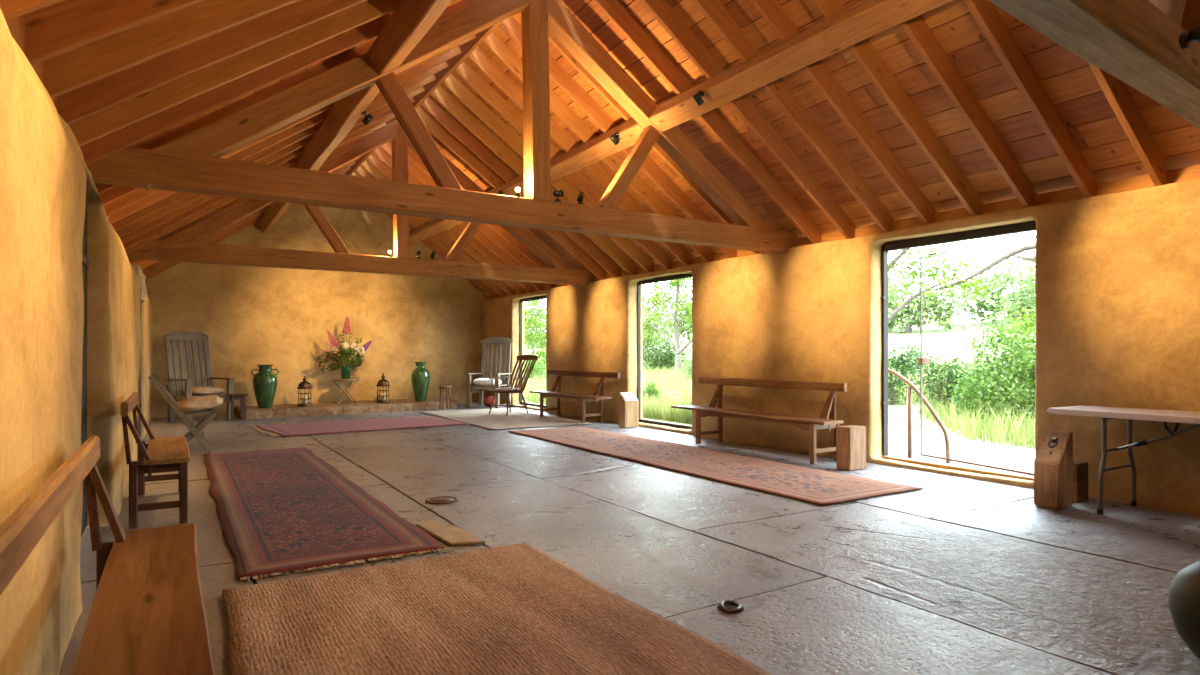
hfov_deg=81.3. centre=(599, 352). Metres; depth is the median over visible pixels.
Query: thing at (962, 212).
wall plate
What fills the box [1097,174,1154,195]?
wall plate
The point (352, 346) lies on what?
flower
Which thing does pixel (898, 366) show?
shrub
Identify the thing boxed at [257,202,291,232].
purlin
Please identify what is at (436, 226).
purlin
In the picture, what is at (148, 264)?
rafter
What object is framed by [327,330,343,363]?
flower
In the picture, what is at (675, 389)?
meadow grass
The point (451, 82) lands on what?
rafter
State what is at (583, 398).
bench
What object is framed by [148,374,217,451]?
folding chair
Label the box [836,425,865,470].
wooden block
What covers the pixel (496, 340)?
armchair
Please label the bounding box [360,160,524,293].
rafter
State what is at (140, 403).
door
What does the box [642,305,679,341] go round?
tree
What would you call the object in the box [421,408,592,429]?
mat
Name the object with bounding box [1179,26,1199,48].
spotlight
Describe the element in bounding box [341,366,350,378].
flower vase
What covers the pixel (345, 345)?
flower
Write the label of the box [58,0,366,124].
rafter
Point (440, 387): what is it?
stool
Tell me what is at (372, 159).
rafter
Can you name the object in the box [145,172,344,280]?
rafter
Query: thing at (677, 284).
tree
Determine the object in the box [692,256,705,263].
wall plate
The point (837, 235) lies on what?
wall plate
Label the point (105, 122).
rafter
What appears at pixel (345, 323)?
flower
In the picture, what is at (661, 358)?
shrub
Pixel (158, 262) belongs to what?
rafter
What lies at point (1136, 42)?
roof truss
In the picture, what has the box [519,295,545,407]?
window
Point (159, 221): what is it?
rafter
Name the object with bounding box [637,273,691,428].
window
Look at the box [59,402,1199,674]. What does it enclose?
floor
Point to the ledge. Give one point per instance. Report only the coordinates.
(395, 405)
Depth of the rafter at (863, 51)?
5.98 m
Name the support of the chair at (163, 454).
on the floor
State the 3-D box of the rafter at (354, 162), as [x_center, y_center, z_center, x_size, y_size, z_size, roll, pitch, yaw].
[-6.269,-2.380,12.246,3.849,2.736,0.051,0,0,-31]
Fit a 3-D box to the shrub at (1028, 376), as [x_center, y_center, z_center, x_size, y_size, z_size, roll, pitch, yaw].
[6.681,0.355,10.568,2.828,1.935,1.806,0,0,25]
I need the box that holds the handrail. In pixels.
[888,368,950,463]
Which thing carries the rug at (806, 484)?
on the floor
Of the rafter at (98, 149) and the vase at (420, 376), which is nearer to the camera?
the rafter at (98, 149)
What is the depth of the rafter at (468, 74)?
9.27 m
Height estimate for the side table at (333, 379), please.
0.514 m
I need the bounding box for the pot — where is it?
[1168,561,1199,658]
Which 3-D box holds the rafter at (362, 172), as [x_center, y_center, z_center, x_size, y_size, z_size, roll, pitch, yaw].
[-3.304,-2.469,14.604,3.586,2.560,0.051,0,0,-31]
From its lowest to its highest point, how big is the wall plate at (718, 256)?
0.098 m
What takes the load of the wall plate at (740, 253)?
on the wall at (1117, 275)
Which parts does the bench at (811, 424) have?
leg, leg, seat, rail, leg, cross rail, leg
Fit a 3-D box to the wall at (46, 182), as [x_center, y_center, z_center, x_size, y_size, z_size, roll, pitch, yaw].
[-3.727,-0.010,4.819,0.687,2.588,18.537,0,0,-31]
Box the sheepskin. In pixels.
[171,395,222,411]
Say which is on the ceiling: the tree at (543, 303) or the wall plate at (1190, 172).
the wall plate at (1190, 172)
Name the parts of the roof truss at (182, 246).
king post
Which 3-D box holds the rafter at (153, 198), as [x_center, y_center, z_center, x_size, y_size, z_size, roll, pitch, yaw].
[-3.308,-2.380,7.376,3.849,2.736,0.051,0,0,-31]
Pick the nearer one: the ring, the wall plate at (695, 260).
the ring
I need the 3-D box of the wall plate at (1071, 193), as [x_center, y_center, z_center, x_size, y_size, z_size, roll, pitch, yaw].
[3.925,-1.336,5.960,0.035,0.099,0.386,0,0,-31]
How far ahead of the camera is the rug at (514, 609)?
2.91 m
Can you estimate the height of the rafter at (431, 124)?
2.560 m
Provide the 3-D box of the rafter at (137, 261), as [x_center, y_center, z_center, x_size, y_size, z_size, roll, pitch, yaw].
[-5.282,-2.380,10.623,3.849,2.736,0.051,0,0,-31]
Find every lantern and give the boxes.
[297,374,311,406]
[376,373,389,402]
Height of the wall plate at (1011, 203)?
0.091 m
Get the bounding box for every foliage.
[314,349,343,372]
[327,347,364,373]
[337,331,361,365]
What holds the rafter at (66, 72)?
on the purlin at (411, 20)
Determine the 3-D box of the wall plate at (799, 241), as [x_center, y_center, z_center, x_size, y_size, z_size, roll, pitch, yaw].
[2.456,-1.337,8.376,0.035,0.095,0.234,0,0,-31]
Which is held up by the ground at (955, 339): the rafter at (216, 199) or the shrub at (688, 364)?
the shrub at (688, 364)
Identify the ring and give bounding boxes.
[717,599,743,612]
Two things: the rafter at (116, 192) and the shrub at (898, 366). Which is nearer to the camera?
the rafter at (116, 192)
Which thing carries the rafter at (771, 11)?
on the wall plate at (837, 235)
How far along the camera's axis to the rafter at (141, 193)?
6.73 m
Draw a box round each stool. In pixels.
[229,393,246,420]
[438,386,451,409]
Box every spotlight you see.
[361,111,372,124]
[430,251,435,259]
[553,190,563,201]
[577,192,584,204]
[610,133,619,144]
[693,90,703,105]
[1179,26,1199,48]
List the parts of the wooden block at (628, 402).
plate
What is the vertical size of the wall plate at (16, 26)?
0.171 m
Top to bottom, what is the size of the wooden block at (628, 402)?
0.540 m
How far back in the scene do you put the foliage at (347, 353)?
13.87 m
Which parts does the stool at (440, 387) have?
leg, leg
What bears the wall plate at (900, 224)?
on the wall at (1117, 275)
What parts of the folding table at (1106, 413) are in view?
leg, leg, hinge arm, hinge arm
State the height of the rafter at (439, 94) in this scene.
2.556 m
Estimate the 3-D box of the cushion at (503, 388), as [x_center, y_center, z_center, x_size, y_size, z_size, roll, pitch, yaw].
[-1.731,0.683,13.148,0.423,0.059,0.394,0,0,38]
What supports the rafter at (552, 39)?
on the wall plate at (658, 267)
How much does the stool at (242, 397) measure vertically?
0.451 m
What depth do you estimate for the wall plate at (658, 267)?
10.88 m
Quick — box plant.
[642,380,661,402]
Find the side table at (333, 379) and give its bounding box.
[331,378,359,404]
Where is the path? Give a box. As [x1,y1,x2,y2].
[888,426,1034,474]
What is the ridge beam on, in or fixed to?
on the roof truss at (190, 162)
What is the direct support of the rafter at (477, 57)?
on the wall plate at (658, 267)
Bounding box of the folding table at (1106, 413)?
[1047,405,1199,514]
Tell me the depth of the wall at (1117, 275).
7.29 m
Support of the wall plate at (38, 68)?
on the wall at (46, 182)
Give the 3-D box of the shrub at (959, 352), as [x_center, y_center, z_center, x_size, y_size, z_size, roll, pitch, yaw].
[8.562,0.307,14.021,3.963,1.894,1.961,0,0,41]
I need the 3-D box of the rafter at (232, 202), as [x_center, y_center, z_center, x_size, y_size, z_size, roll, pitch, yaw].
[-5.035,-2.381,10.216,3.846,2.739,0.052,0,0,-31]
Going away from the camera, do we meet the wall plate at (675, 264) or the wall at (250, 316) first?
the wall plate at (675, 264)
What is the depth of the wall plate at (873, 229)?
7.60 m
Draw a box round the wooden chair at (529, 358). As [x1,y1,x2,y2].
[489,355,537,415]
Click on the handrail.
(912, 386)
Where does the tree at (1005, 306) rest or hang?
on the ground at (955, 339)
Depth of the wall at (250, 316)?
14.32 m
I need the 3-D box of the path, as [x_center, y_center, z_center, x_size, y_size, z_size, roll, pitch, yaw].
[4.974,1.248,8.684,3.873,0.065,10.428,0,0,-7]
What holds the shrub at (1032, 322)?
on the ground at (955, 339)
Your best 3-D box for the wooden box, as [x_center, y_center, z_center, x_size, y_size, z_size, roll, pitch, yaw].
[3.736,1.010,5.519,0.180,0.300,0.140,0,0,-31]
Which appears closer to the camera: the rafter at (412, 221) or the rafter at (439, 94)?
the rafter at (439, 94)
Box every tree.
[524,303,545,347]
[642,278,691,373]
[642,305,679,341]
[661,294,691,340]
[888,244,996,322]
[888,269,965,332]
[888,277,914,327]
[922,242,1035,300]
[951,252,1034,324]
[983,260,1035,325]
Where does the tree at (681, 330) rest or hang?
on the ground at (955, 339)
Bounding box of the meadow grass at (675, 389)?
[524,353,1035,448]
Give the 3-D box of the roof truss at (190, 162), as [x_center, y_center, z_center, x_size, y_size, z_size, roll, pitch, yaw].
[-0.674,-2.382,6.729,7.280,2.387,0.216,0,0,-31]
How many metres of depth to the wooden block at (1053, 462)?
5.27 m
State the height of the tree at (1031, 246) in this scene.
6.615 m
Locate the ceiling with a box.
[129,0,1199,294]
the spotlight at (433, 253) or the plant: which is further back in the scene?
the plant
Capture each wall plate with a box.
[6,15,24,54]
[32,61,42,82]
[52,96,57,110]
[654,264,665,271]
[672,260,684,267]
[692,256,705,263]
[714,252,728,260]
[737,249,754,256]
[796,237,811,246]
[821,231,845,241]
[855,224,882,237]
[893,216,924,230]
[935,208,970,222]
[982,198,1022,213]
[1035,187,1084,205]
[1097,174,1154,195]
[1167,164,1199,183]
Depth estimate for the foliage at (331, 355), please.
13.74 m
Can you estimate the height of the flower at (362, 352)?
0.455 m
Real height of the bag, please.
0.246 m
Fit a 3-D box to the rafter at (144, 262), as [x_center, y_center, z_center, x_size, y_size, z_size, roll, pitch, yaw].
[-5.528,-2.380,11.028,3.848,2.736,0.052,0,0,-31]
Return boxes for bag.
[484,396,494,406]
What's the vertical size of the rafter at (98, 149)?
2.739 m
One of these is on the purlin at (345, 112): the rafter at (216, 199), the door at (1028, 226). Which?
the rafter at (216, 199)
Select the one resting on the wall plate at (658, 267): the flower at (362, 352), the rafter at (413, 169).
the rafter at (413, 169)
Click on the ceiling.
(1067, 79)
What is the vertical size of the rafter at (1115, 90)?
2.555 m
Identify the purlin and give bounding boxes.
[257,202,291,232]
[294,84,379,170]
[367,0,451,74]
[409,219,463,246]
[487,118,643,195]
[649,0,952,131]
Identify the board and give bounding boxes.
[416,520,485,544]
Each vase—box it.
[251,365,278,407]
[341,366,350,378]
[411,362,429,400]
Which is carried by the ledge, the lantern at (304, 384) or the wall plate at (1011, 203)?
the lantern at (304, 384)
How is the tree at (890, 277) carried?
on the ground at (955, 339)
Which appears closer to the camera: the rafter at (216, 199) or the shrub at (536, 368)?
the rafter at (216, 199)
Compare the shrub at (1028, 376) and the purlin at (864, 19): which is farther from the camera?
the shrub at (1028, 376)
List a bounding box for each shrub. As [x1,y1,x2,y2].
[524,299,545,366]
[524,357,545,383]
[642,331,691,371]
[674,345,691,382]
[888,341,932,404]
[902,348,999,413]
[928,346,1032,398]
[940,315,1035,429]
[991,306,1035,386]
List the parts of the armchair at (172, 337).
leg, post, armrest, crest rail, leg, seat, post, armrest, leg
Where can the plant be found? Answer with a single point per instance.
(650, 388)
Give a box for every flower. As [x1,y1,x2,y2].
[324,339,342,363]
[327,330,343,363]
[342,342,348,361]
[343,317,350,341]
[349,342,357,358]
[350,341,371,363]
[351,346,364,360]
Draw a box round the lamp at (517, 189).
[515,187,520,196]
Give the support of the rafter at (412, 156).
on the wall plate at (658, 267)
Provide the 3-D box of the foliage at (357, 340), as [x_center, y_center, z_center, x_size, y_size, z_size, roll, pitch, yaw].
[-4.997,-0.045,13.926,0.517,0.845,0.309,0,0,-31]
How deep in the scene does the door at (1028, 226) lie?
7.23 m
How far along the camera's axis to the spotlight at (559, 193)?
6.77 m
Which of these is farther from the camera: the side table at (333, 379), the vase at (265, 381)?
the side table at (333, 379)
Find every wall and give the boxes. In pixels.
[0,8,152,674]
[145,203,486,418]
[481,179,1199,514]
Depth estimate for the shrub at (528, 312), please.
36.13 m
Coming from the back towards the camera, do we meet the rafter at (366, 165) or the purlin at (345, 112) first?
the rafter at (366, 165)
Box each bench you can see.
[0,436,213,674]
[529,370,619,422]
[671,377,846,463]
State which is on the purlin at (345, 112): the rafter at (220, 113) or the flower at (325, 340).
the rafter at (220, 113)
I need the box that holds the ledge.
[235,397,457,419]
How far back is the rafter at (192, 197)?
8.11 m
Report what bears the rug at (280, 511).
on the floor
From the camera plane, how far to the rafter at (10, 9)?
2.54 m
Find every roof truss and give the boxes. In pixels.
[87,0,798,254]
[127,120,594,285]
[988,0,1199,127]
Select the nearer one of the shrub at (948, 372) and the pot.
the pot
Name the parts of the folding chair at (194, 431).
seat rail, leg frame, leg frame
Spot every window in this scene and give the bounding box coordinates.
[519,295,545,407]
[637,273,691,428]
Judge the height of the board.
0.016 m
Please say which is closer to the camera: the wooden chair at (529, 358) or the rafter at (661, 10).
the rafter at (661, 10)
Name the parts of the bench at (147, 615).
rail, leg, seat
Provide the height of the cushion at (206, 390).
0.134 m
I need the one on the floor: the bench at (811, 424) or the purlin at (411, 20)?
the bench at (811, 424)
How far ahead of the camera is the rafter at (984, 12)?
5.21 m
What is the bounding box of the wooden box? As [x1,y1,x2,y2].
[1073,460,1087,502]
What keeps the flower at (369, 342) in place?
in the foliage at (347, 353)
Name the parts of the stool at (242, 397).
leg, rail, leg, leg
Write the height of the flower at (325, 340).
0.632 m
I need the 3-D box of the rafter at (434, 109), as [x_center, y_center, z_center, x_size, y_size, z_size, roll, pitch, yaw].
[-1.083,-2.470,10.951,3.590,2.555,0.051,0,0,-31]
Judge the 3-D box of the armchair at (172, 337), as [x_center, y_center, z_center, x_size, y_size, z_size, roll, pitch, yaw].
[-6.889,0.396,11.998,0.877,1.536,0.800,0,0,34]
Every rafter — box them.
[1,0,64,20]
[23,0,203,65]
[43,0,298,98]
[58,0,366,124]
[69,0,400,146]
[80,0,456,165]
[94,0,478,193]
[99,186,139,205]
[104,35,475,215]
[109,47,460,223]
[112,61,447,230]
[116,75,435,237]
[120,87,424,243]
[123,98,414,248]
[125,113,394,253]
[129,123,385,262]
[131,259,143,264]
[136,260,151,266]
[141,260,157,269]
[142,156,361,272]
[144,161,355,274]
[145,167,350,277]
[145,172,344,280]
[351,171,506,296]
[355,166,515,294]
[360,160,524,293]
[366,154,534,292]
[372,147,544,290]
[380,142,555,287]
[386,213,498,297]
[389,140,566,286]
[416,106,607,279]
[420,96,622,276]
[430,85,639,274]
[441,74,655,272]
[454,61,673,269]
[467,47,693,265]
[482,32,715,261]
[498,16,736,257]
[548,30,760,253]
[592,0,823,243]
[640,0,856,238]
[692,0,894,232]
[750,0,937,224]
[813,0,984,215]
[900,15,1037,206]
[964,0,1098,197]
[1088,62,1169,185]
[1180,6,1194,31]
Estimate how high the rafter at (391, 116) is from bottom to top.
2.736 m
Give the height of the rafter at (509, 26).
2.559 m
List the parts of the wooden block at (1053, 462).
ring handle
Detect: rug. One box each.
[204,447,445,581]
[222,543,771,674]
[248,416,467,436]
[508,426,923,505]
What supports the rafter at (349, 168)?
on the purlin at (275, 211)
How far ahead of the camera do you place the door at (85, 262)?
4.52 m
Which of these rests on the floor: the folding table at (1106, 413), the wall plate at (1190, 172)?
the folding table at (1106, 413)
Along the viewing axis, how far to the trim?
8.63 m
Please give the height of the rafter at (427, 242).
2.556 m
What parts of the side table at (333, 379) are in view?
leg, leg, leg, leg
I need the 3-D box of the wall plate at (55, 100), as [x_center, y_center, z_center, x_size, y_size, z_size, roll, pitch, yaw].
[-2.846,-1.323,3.623,0.035,0.076,0.177,0,0,-31]
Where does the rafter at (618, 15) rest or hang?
on the wall plate at (695, 260)
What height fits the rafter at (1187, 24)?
2.556 m
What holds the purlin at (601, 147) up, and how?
on the roof truss at (182, 246)
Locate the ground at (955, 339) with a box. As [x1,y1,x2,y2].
[524,312,1034,448]
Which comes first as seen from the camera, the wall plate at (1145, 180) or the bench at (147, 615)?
the bench at (147, 615)
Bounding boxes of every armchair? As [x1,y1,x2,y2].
[164,331,235,421]
[465,336,513,407]
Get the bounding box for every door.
[81,204,88,536]
[138,303,141,437]
[881,220,1035,479]
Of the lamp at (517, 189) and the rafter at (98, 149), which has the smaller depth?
the rafter at (98, 149)
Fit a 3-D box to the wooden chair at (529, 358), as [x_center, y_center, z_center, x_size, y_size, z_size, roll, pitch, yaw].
[-1.637,0.591,13.273,0.590,1.118,0.836,0,0,38]
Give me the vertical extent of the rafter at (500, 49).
2.556 m
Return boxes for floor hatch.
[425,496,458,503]
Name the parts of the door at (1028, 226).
handle, rail, rail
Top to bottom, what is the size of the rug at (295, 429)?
0.014 m
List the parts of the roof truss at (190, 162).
king post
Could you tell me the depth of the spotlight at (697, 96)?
6.58 m
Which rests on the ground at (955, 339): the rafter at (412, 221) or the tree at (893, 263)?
the tree at (893, 263)
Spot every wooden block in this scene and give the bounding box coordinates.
[619,392,638,427]
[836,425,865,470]
[1034,430,1072,508]
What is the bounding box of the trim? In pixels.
[132,265,146,302]
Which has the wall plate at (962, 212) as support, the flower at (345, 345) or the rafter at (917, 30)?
the rafter at (917, 30)
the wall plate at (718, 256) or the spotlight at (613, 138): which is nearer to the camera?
the spotlight at (613, 138)
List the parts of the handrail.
post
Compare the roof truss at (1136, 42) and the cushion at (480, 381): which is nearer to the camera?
the roof truss at (1136, 42)
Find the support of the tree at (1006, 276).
on the ground at (955, 339)
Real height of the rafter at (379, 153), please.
2.559 m
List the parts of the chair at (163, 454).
rail, leg, leg, cross rail, seat, leg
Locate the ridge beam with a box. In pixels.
[345,20,503,174]
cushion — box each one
[192,386,224,394]
[473,378,501,384]
[495,387,519,390]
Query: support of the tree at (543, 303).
on the ground at (955, 339)
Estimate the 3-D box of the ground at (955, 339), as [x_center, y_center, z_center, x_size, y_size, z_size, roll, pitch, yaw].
[15.938,-1.779,58.961,75.000,6.018,134.200,0,0,-31]
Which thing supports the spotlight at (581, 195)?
on the roof truss at (190, 162)
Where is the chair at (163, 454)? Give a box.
[120,392,189,528]
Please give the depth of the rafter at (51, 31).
3.00 m
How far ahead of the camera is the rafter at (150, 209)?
7.70 m
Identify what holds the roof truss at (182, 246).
on the wall at (46, 182)
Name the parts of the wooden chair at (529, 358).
leg, armrest, leg, seat, post, leg, crest rail, post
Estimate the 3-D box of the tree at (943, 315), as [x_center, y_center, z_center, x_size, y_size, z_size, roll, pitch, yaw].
[20.889,-3.386,48.171,6.578,4.810,7.074,0,0,5]
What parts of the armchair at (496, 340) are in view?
leg, leg, post, seat, crest rail, leg, armrest, post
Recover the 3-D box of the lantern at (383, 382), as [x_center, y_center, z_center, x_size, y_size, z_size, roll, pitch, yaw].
[-4.458,0.710,14.377,0.280,0.610,0.280,0,0,-36]
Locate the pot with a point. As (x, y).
(1184, 592)
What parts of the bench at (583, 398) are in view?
leg, leg, seat, rail, leg, cross rail, leg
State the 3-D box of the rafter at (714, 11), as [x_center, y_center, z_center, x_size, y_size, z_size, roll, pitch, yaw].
[1.631,-2.469,6.486,3.586,2.560,0.051,0,0,-31]
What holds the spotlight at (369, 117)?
attached to the purlin at (345, 112)

